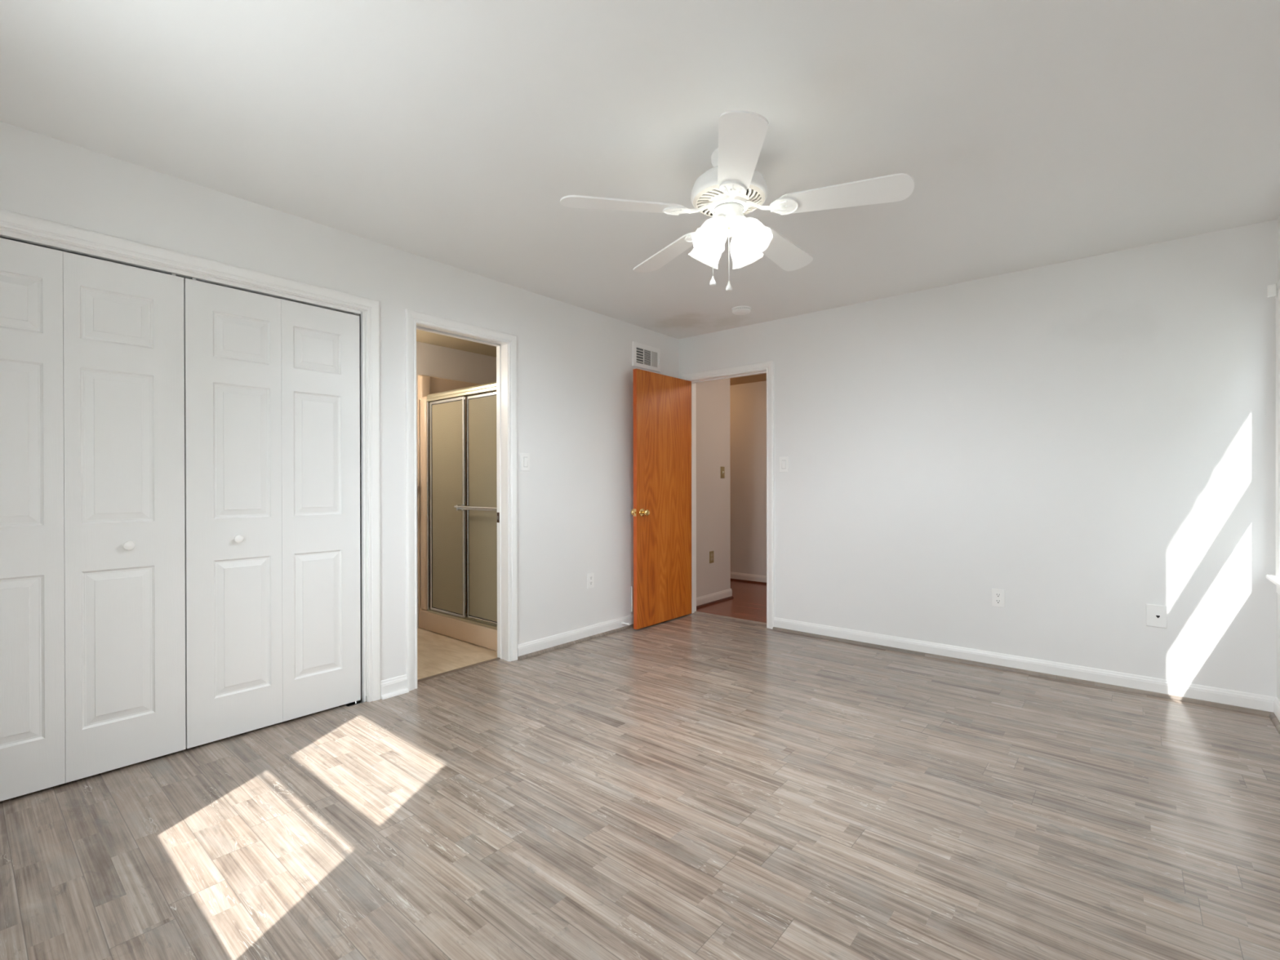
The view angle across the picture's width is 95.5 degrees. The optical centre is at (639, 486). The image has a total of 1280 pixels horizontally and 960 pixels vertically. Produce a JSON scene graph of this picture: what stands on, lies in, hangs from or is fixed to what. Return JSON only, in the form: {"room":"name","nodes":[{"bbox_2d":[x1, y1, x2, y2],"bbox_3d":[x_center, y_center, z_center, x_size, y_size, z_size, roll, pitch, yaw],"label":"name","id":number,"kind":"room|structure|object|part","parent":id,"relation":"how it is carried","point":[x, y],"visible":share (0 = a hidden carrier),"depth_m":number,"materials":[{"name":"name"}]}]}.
{"room":"empty bedroom","nodes":[
{"label":"empty bedroom","id":0,"kind":"room"},
{"bbox_2d":[0,121,730,680],"bbox_3d":[-0.852,-0.085,3.851,0.120,2.440,5.328,0,0,40],"label":"wall","id":1,"kind":"structure","parent":0,"point":[575,370],"depth_m":3.82,"materials":[{"name":"paint"}]},
{"bbox_2d":[0,237,186,801],"bbox_3d":[-2.187,0.114,2.207,0.062,2.033,0.737,0,0,40],"label":"door","id":2,"kind":"structure","parent":1,"relation":"in","point":[92,538],"depth_m":2.26,"materials":[{"name":"white paint"}]},
{"bbox_3d":[-2.058,0.238,2.337,0.032,0.037,0.037,0,0,40],"label":"knob","id":3,"kind":"part","parent":2,"relation":"part of","materials":[{"name":"white plastic"}]},
{"bbox_2d":[0,208,380,702],"bbox_3d":[-1.964,0.077,2.515,0.137,2.126,1.642,0,0,40],"label":"door frame","id":4,"kind":"structure","parent":1,"relation":"attached to","point":[14,226],"depth_m":2.98,"materials":[{"name":"white paint"}]},
{"bbox_2d":[183,277,360,748],"bbox_3d":[-1.710,0.111,2.775,0.062,2.033,0.737,0,0,40],"label":"door","id":5,"kind":"structure","parent":1,"relation":"in","point":[272,384],"depth_m":2.73,"materials":[{"name":"white paint"}]},
{"bbox_3d":[-1.816,0.237,2.625,0.032,0.037,0.037,0,0,40],"label":"knob","id":6,"kind":"part","parent":5,"relation":"part of","materials":[{"name":"white plastic"}]},
{"bbox_2d":[380,674,408,699],"bbox_3d":[-1.335,1.091,3.160,0.031,0.093,0.148,0,0,40],"label":"baseboard","id":7,"kind":"structure","parent":1,"relation":"attached to","point":[397,686],"depth_m":3.16,"materials":[{"name":"white paint"}]},
{"bbox_3d":[-1.330,1.128,3.156,0.018,0.019,0.148,0,0,40],"label":"shoe moulding","id":8,"kind":"part","parent":7,"relation":"part of","materials":[{"name":"white paint"}]},
{"bbox_2d":[404,308,517,691],"bbox_3d":[-1.095,0.076,3.549,0.137,2.119,0.762,0,0,40],"label":"door frame","id":9,"kind":"structure","parent":1,"relation":"attached to","point":[505,344],"depth_m":3.76,"materials":[{"name":"white paint"}]},
{"bbox_2d":[520,453,529,471],"bbox_3d":[-0.760,-0.161,3.859,0.010,0.117,0.074,0,0,40],"label":"light switch","id":10,"kind":"object","parent":1,"relation":"attached to","point":[525,457],"visible":1,"depth_m":3.85,"materials":[{"name":"white plastic"}]},
{"bbox_2d":[517,613,633,660],"bbox_3d":[-0.216,1.085,4.490,0.031,0.093,1.804,0,0,40],"label":"baseboard","id":11,"kind":"structure","parent":1,"relation":"attached to","point":[541,646],"depth_m":4.17,"materials":[{"name":"white paint"}]},
{"bbox_2d":[586,572,594,588],"bbox_3d":[-0.367,0.702,4.329,0.008,0.116,0.070,0,0,40],"label":"wall outlet","id":12,"kind":"object","parent":1,"relation":"attached to","point":[590,576],"visible":1,"depth_m":4.33,"materials":[{"name":"white plastic"}]},
{"bbox_2d":[631,585,633,611],"bbox_3d":[0.080,0.907,4.854,0.016,0.205,0.464,0,0,40],"label":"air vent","id":13,"kind":"object","parent":1,"relation":"in","point":[632,587],"visible":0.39,"depth_m":4.68,"materials":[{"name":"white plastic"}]},
{"bbox_2d":[631,341,660,372],"bbox_3d":[0.059,-1.071,4.827,0.018,0.201,0.360,0,0,40],"label":"air vent","id":14,"kind":"object","parent":1,"relation":"in","point":[643,356],"visible":1,"depth_m":4.82,"materials":[{"name":"white metal"}]},
{"bbox_2d":[709,551,713,563],"bbox_3d":[0.689,0.682,5.585,0.008,0.114,0.070,0,0,40],"label":"wall outlet","id":15,"kind":"object","parent":1,"relation":"attached to","point":[711,553],"visible":1,"depth_m":5.58,"materials":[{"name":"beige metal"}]},
{"bbox_2d":[696,588,733,608],"bbox_3d":[0.686,1.080,5.564,0.031,0.093,0.761,0,0,40],"label":"baseboard","id":16,"kind":"structure","parent":1,"relation":"attached to","point":[712,598],"depth_m":5.60,"materials":[{"name":"grey paint"}]},
{"bbox_3d":[0.691,1.117,5.560,0.018,0.019,0.761,0,0,40],"label":"shoe moulding","id":17,"kind":"part","parent":16,"relation":"part of","materials":[{"name":"brown wood"}]},
{"bbox_2d":[720,466,724,478],"bbox_3d":[0.820,-0.136,5.733,0.018,0.114,0.070,0,0,40],"label":"light switch","id":18,"kind":"object","parent":1,"relation":"attached to","point":[722,468],"visible":1,"depth_m":5.74,"materials":[{"name":"gold metal"}]},
{"bbox_2d":[416,341,496,627],"bbox_3d":[-1.779,-0.011,4.718,0.095,2.290,2.060,0,0,40],"label":"wall","id":19,"kind":"structure","parent":0,"point":[432,360],"depth_m":4.87,"materials":[{"name":"paint"}]},
{"bbox_2d":[416,328,496,357],"bbox_3d":[-1.325,-1.196,4.356,1.255,0.080,1.860,0,0,40],"label":"ceiling","id":20,"kind":"structure","parent":0,"point":[423,336],"depth_m":4.70,"materials":[{"name":"paint"}]},
{"bbox_2d":[0,580,1279,959],"bbox_3d":[0.318,1.183,3.636,5.350,0.100,6.295,0,0,40],"label":"floor","id":21,"kind":"structure","parent":0,"point":[693,786],"depth_m":1.97,"materials":[{"name":"grey laminate"}]},
{"bbox_2d":[344,695,366,706],"bbox_3d":[-1.490,1.123,3.044,0.046,0.030,0.096,0,0,40],"label":"pivot bracket","id":22,"kind":"object","parent":21,"relation":"on","point":[360,701],"visible":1,"depth_m":3.04,"materials":[{"name":"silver metal"}]},
{"bbox_2d":[417,374,497,651],"bbox_3d":[-1.032,0.122,4.633,1.152,2.022,1.028,0,0,40],"label":"shower stall","id":23,"kind":"object","parent":21,"relation":"on","point":[457,458],"visible":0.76,"depth_m":4.30,"materials":[{"name":"beige"}]},
{"bbox_3d":[-1.458,0.155,4.393,0.425,1.582,0.004,0,0,40],"label":"glass","id":24,"kind":"part","parent":23,"relation":"part of","materials":[{"name":"beige"}]},
{"bbox_3d":[-1.458,0.154,4.393,0.465,1.620,0.012,0,0,40],"label":"sliding door","id":25,"kind":"part","parent":23,"relation":"part of","materials":[{"name":"beige glass"}]},
{"bbox_2d":[420,609,497,651],"bbox_3d":[-1.008,1.058,4.645,1.130,0.150,0.987,0,0,40],"label":"tray","id":26,"kind":"object","parent":23,"relation":"on","point":[483,634],"depth_m":4.26,"materials":[{"name":"beige plastic"}]},
{"bbox_3d":[-1.268,-0.691,4.244,1.013,0.061,0.060,0,0,40],"label":"header rail","id":27,"kind":"part","parent":23,"relation":"part of","materials":[{"name":"beige"}]},
{"bbox_3d":[-1.071,0.154,4.093,0.512,1.620,0.012,0,0,40],"label":"sliding door","id":28,"kind":"part","parent":23,"relation":"part of","materials":[{"name":"glass"}]},
{"bbox_3d":[-1.071,0.155,4.093,0.472,1.582,0.004,0,0,40],"label":"glass","id":29,"kind":"part","parent":23,"relation":"part of","materials":[{"name":"beige"}]},
{"bbox_2d":[417,657,500,682],"bbox_3d":[-1.130,1.133,3.582,0.034,0.006,0.628,0,0,40],"label":"threshold","id":30,"kind":"object","parent":21,"relation":"on","point":[495,659],"visible":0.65,"depth_m":3.58,"materials":[{"name":"brown"}]},
{"bbox_2d":[694,611,766,625],"bbox_3d":[0.784,1.125,4.957,0.758,0.006,0.047,0,0,40],"label":"threshold","id":31,"kind":"object","parent":21,"relation":"on","point":[699,612],"visible":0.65,"depth_m":4.95,"materials":[{"name":"laminate"}]},
{"bbox_2d":[0,0,1279,338],"bbox_3d":[0.341,-1.363,2.355,3.870,0.120,4.580,0,0,40],"label":"ceiling","id":32,"kind":"structure","parent":0,"point":[1028,134],"depth_m":2.05,"materials":[{"name":"paint"}]},
{"bbox_2d":[560,110,914,291],"bbox_3d":[0.385,-1.032,2.324,1.280,0.543,1.227,0,0,40],"label":"ceiling fan","id":33,"kind":"object","parent":32,"relation":"hanging from","point":[731,189],"visible":1,"depth_m":2.18,"materials":[{"name":"white metal"}]},
{"bbox_3d":[-0.062,-1.056,2.186,0.475,0.044,0.142,0,0,-13],"label":"blade","id":34,"kind":"part","parent":33,"relation":"part of","materials":[{"name":"white wood"}]},
{"bbox_3d":[0.130,-1.058,2.644,0.142,0.044,0.475,0,0,-31],"label":"blade","id":35,"kind":"part","parent":33,"relation":"part of","materials":[{"name":"white wood"}]},
{"bbox_3d":[0.285,-0.972,2.348,0.137,0.134,0.137,0,36,-45],"label":"lamp shade","id":36,"kind":"part","parent":33,"relation":"part of","materials":[{"name":"white glass"}]},
{"bbox_3d":[0.285,-0.972,2.219,0.137,0.134,0.137,0,-36,45],"label":"lamp shade","id":37,"kind":"part","parent":33,"relation":"part of","materials":[{"name":"white glass"}]},
{"bbox_3d":[0.286,-0.806,2.280,0.024,0.037,0.024,0,0,40],"label":"pull knob","id":38,"kind":"part","parent":33,"relation":"part of","materials":[{"name":"white plastic"}]},
{"bbox_3d":[0.288,-0.979,2.223,0.051,0.073,0.051,0,-36,45],"label":"bulb","id":39,"kind":"part","parent":33,"relation":"part of","materials":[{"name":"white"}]},
{"bbox_2d":[693,184,764,216],"bbox_3d":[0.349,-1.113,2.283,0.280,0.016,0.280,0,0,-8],"label":"motor housing","id":40,"kind":"object","parent":33,"relation":"attached to","point":[710,196],"depth_m":2.23,"materials":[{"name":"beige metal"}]},
{"bbox_3d":[0.346,-0.778,2.258,0.024,0.037,0.024,0,0,40],"label":"pull knob","id":41,"kind":"part","parent":33,"relation":"part of","materials":[{"name":"white plastic"}]},
{"bbox_3d":[0.349,-1.004,2.283,0.047,0.035,0.047,0,0,40],"label":"light kit stem","id":42,"kind":"part","parent":33,"relation":"part of","materials":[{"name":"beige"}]},
{"bbox_3d":[0.315,-1.056,1.862,0.142,0.044,0.475,0,0,5],"label":"blade","id":43,"kind":"part","parent":33,"relation":"part of","materials":[{"name":"white wood"}]},
{"bbox_3d":[0.414,-0.972,2.348,0.137,0.134,0.137,0,36,45],"label":"lamp shade","id":44,"kind":"part","parent":33,"relation":"part of","materials":[{"name":"white glass"}]},
{"bbox_3d":[0.411,-0.979,2.222,0.051,0.073,0.051,0,-36,-45],"label":"bulb","id":45,"kind":"part","parent":33,"relation":"part of","materials":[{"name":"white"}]},
{"bbox_3d":[0.414,-0.972,2.219,0.137,0.134,0.137,0,-36,-45],"label":"lamp shade","id":46,"kind":"part","parent":33,"relation":"part of","materials":[{"name":"white glass"}]},
{"bbox_3d":[0.625,-1.058,2.603,0.142,0.044,0.475,0,0,41],"label":"blade","id":47,"kind":"part","parent":33,"relation":"part of","materials":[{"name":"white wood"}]},
{"bbox_3d":[0.739,-1.057,2.120,0.475,0.044,0.142,0,0,23],"label":"blade","id":48,"kind":"part","parent":33,"relation":"part of","materials":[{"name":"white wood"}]},
{"bbox_2d":[731,305,751,315],"bbox_3d":[0.748,-1.291,4.283,0.142,0.036,0.142,0,0,40],"label":"smoke detector","id":49,"kind":"object","parent":32,"relation":"attached to","point":[743,309],"visible":1,"depth_m":4.24,"materials":[{"name":"white plastic"}]},
{"bbox_2d":[729,380,766,575],"bbox_3d":[1.533,-0.043,6.656,3.320,2.330,0.100,0,0,40],"label":"wall","id":50,"kind":"structure","parent":0,"point":[748,402],"depth_m":6.81,"materials":[{"name":"paint"}]},
{"bbox_2d":[730,572,766,584],"bbox_3d":[1.485,1.076,6.616,3.100,0.093,0.031,0,0,40],"label":"baseboard","id":51,"kind":"structure","parent":50,"relation":"attached to","point":[750,578],"depth_m":6.79,"materials":[{"name":"grey paint"}]},
{"bbox_3d":[1.481,1.113,6.611,3.100,0.019,0.018,0,0,40],"label":"shoe moulding","id":52,"kind":"part","parent":51,"relation":"part of","materials":[{"name":"brown wood"}]},
{"bbox_2d":[729,373,766,385],"bbox_3d":[0.979,-1.245,5.996,3.320,0.080,1.815,0,0,40],"label":"ceiling","id":53,"kind":"structure","parent":0,"point":[761,377],"depth_m":6.55,"materials":[{"name":"paint"}]},
{"bbox_2d":[679,218,1277,697],"bbox_3d":[1.824,-0.091,4.027,3.750,2.440,0.120,0,0,40],"label":"wall","id":54,"kind":"structure","parent":0,"point":[1091,442],"depth_m":3.45,"materials":[{"name":"paint"}]},
{"bbox_2d":[631,368,691,629],"bbox_3d":[0.197,0.100,4.821,0.167,2.036,0.754,0,0,40],"label":"door","id":55,"kind":"structure","parent":54,"relation":"in","point":[661,511],"depth_m":4.76,"materials":[{"name":"orange wood"}]},
{"bbox_3d":[0.044,0.207,4.552,0.056,0.054,0.054,0,0,40],"label":"knob","id":56,"kind":"part","parent":55,"relation":"part of","materials":[{"name":"gold metal"}]},
{"bbox_2d":[681,360,774,629],"bbox_3d":[0.752,0.069,4.918,0.894,2.119,0.137,0,0,40],"label":"door frame","id":57,"kind":"structure","parent":54,"relation":"attached to","point":[767,367],"depth_m":4.62,"materials":[{"name":"white paint"}]},
{"bbox_2d":[779,456,788,472],"bbox_3d":[1.122,-0.169,4.531,0.074,0.120,0.010,0,0,40],"label":"light switch","id":58,"kind":"object","parent":54,"relation":"attached to","point":[784,461],"visible":1,"depth_m":4.53,"materials":[{"name":"white plastic"}]},
{"bbox_2d":[991,588,1004,607],"bbox_3d":[2.226,0.696,3.609,0.070,0.110,0.008,0,0,40],"label":"wall outlet","id":59,"kind":"object","parent":54,"relation":"attached to","point":[997,595],"visible":1,"depth_m":3.61,"materials":[{"name":"white plastic"}]},
{"bbox_2d":[995,599,1001,604],"bbox_3d":[2.224,0.715,3.607,0.034,0.027,0.003,0,0,40],"label":"socket","id":60,"kind":"object","parent":59,"relation":"attached to","point":[997,601],"depth_m":3.61,"materials":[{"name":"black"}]},
{"bbox_2d":[995,592,1001,597],"bbox_3d":[2.224,0.676,3.607,0.034,0.027,0.003,0,0,40],"label":"socket","id":61,"kind":"object","parent":59,"relation":"attached to","point":[997,594],"depth_m":3.60,"materials":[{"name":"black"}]},
{"bbox_2d":[772,617,1275,715],"bbox_3d":[2.087,1.083,3.712,2.702,0.093,0.031,0,0,40],"label":"baseboard","id":62,"kind":"structure","parent":54,"relation":"attached to","point":[1251,703],"depth_m":3.43,"materials":[{"name":"white paint"}]},
{"bbox_2d":[1146,604,1167,627],"bbox_3d":[2.789,0.701,3.136,0.084,0.119,0.006,0,0,40],"label":"cable jack","id":63,"kind":"object","parent":54,"relation":"attached to","point":[1156,615],"visible":1,"depth_m":3.13,"materials":[{"name":"white plastic"}]},
{"bbox_2d":[1276,215,1279,701],"bbox_3d":[1.739,-0.082,1.106,0.120,2.440,4.460,0,0,40],"label":"wall","id":64,"kind":"structure","parent":0,"point":[1278,219],"depth_m":2.83,"materials":[{"name":"paint"}]},
{"bbox_2d":[1266,280,1279,595],"bbox_3d":[2.814,-0.229,2.425,0.157,1.490,0.950,0,0,40],"label":"window","id":65,"kind":"structure","parent":64,"relation":"in","point":[1275,579],"depth_m":2.77,"materials":[{"name":"white paint"}]},
{"bbox_2d":[1266,282,1276,298],"bbox_3d":[3.044,-0.940,2.797,0.028,0.070,0.036,0,0,40],"label":"bracket","id":66,"kind":"object","parent":65,"relation":"attached to","point":[1271,289],"visible":1,"depth_m":2.79,"materials":[{"name":"white plastic"}]},
{"bbox_3d":[2.782,-0.271,2.452,0.017,1.406,0.906,0,0,40],"label":"casing","id":67,"kind":"part","parent":65,"relation":"part of","materials":[{"name":"white paint"}]},
{"bbox_2d":[1268,697,1279,733],"bbox_3d":[1.722,1.091,1.204,0.031,0.093,4.340,0,0,40],"label":"baseboard","id":68,"kind":"structure","parent":64,"relation":"attached to","point":[1274,717],"depth_m":2.79,"materials":[{"name":"white paint"}]},
{"bbox_3d":[1.717,1.128,1.208,0.018,0.019,4.314,0,0,40],"label":"shoe moulding","id":69,"kind":"part","parent":68,"relation":"part of","materials":[{"name":"laminate"}]}
]}

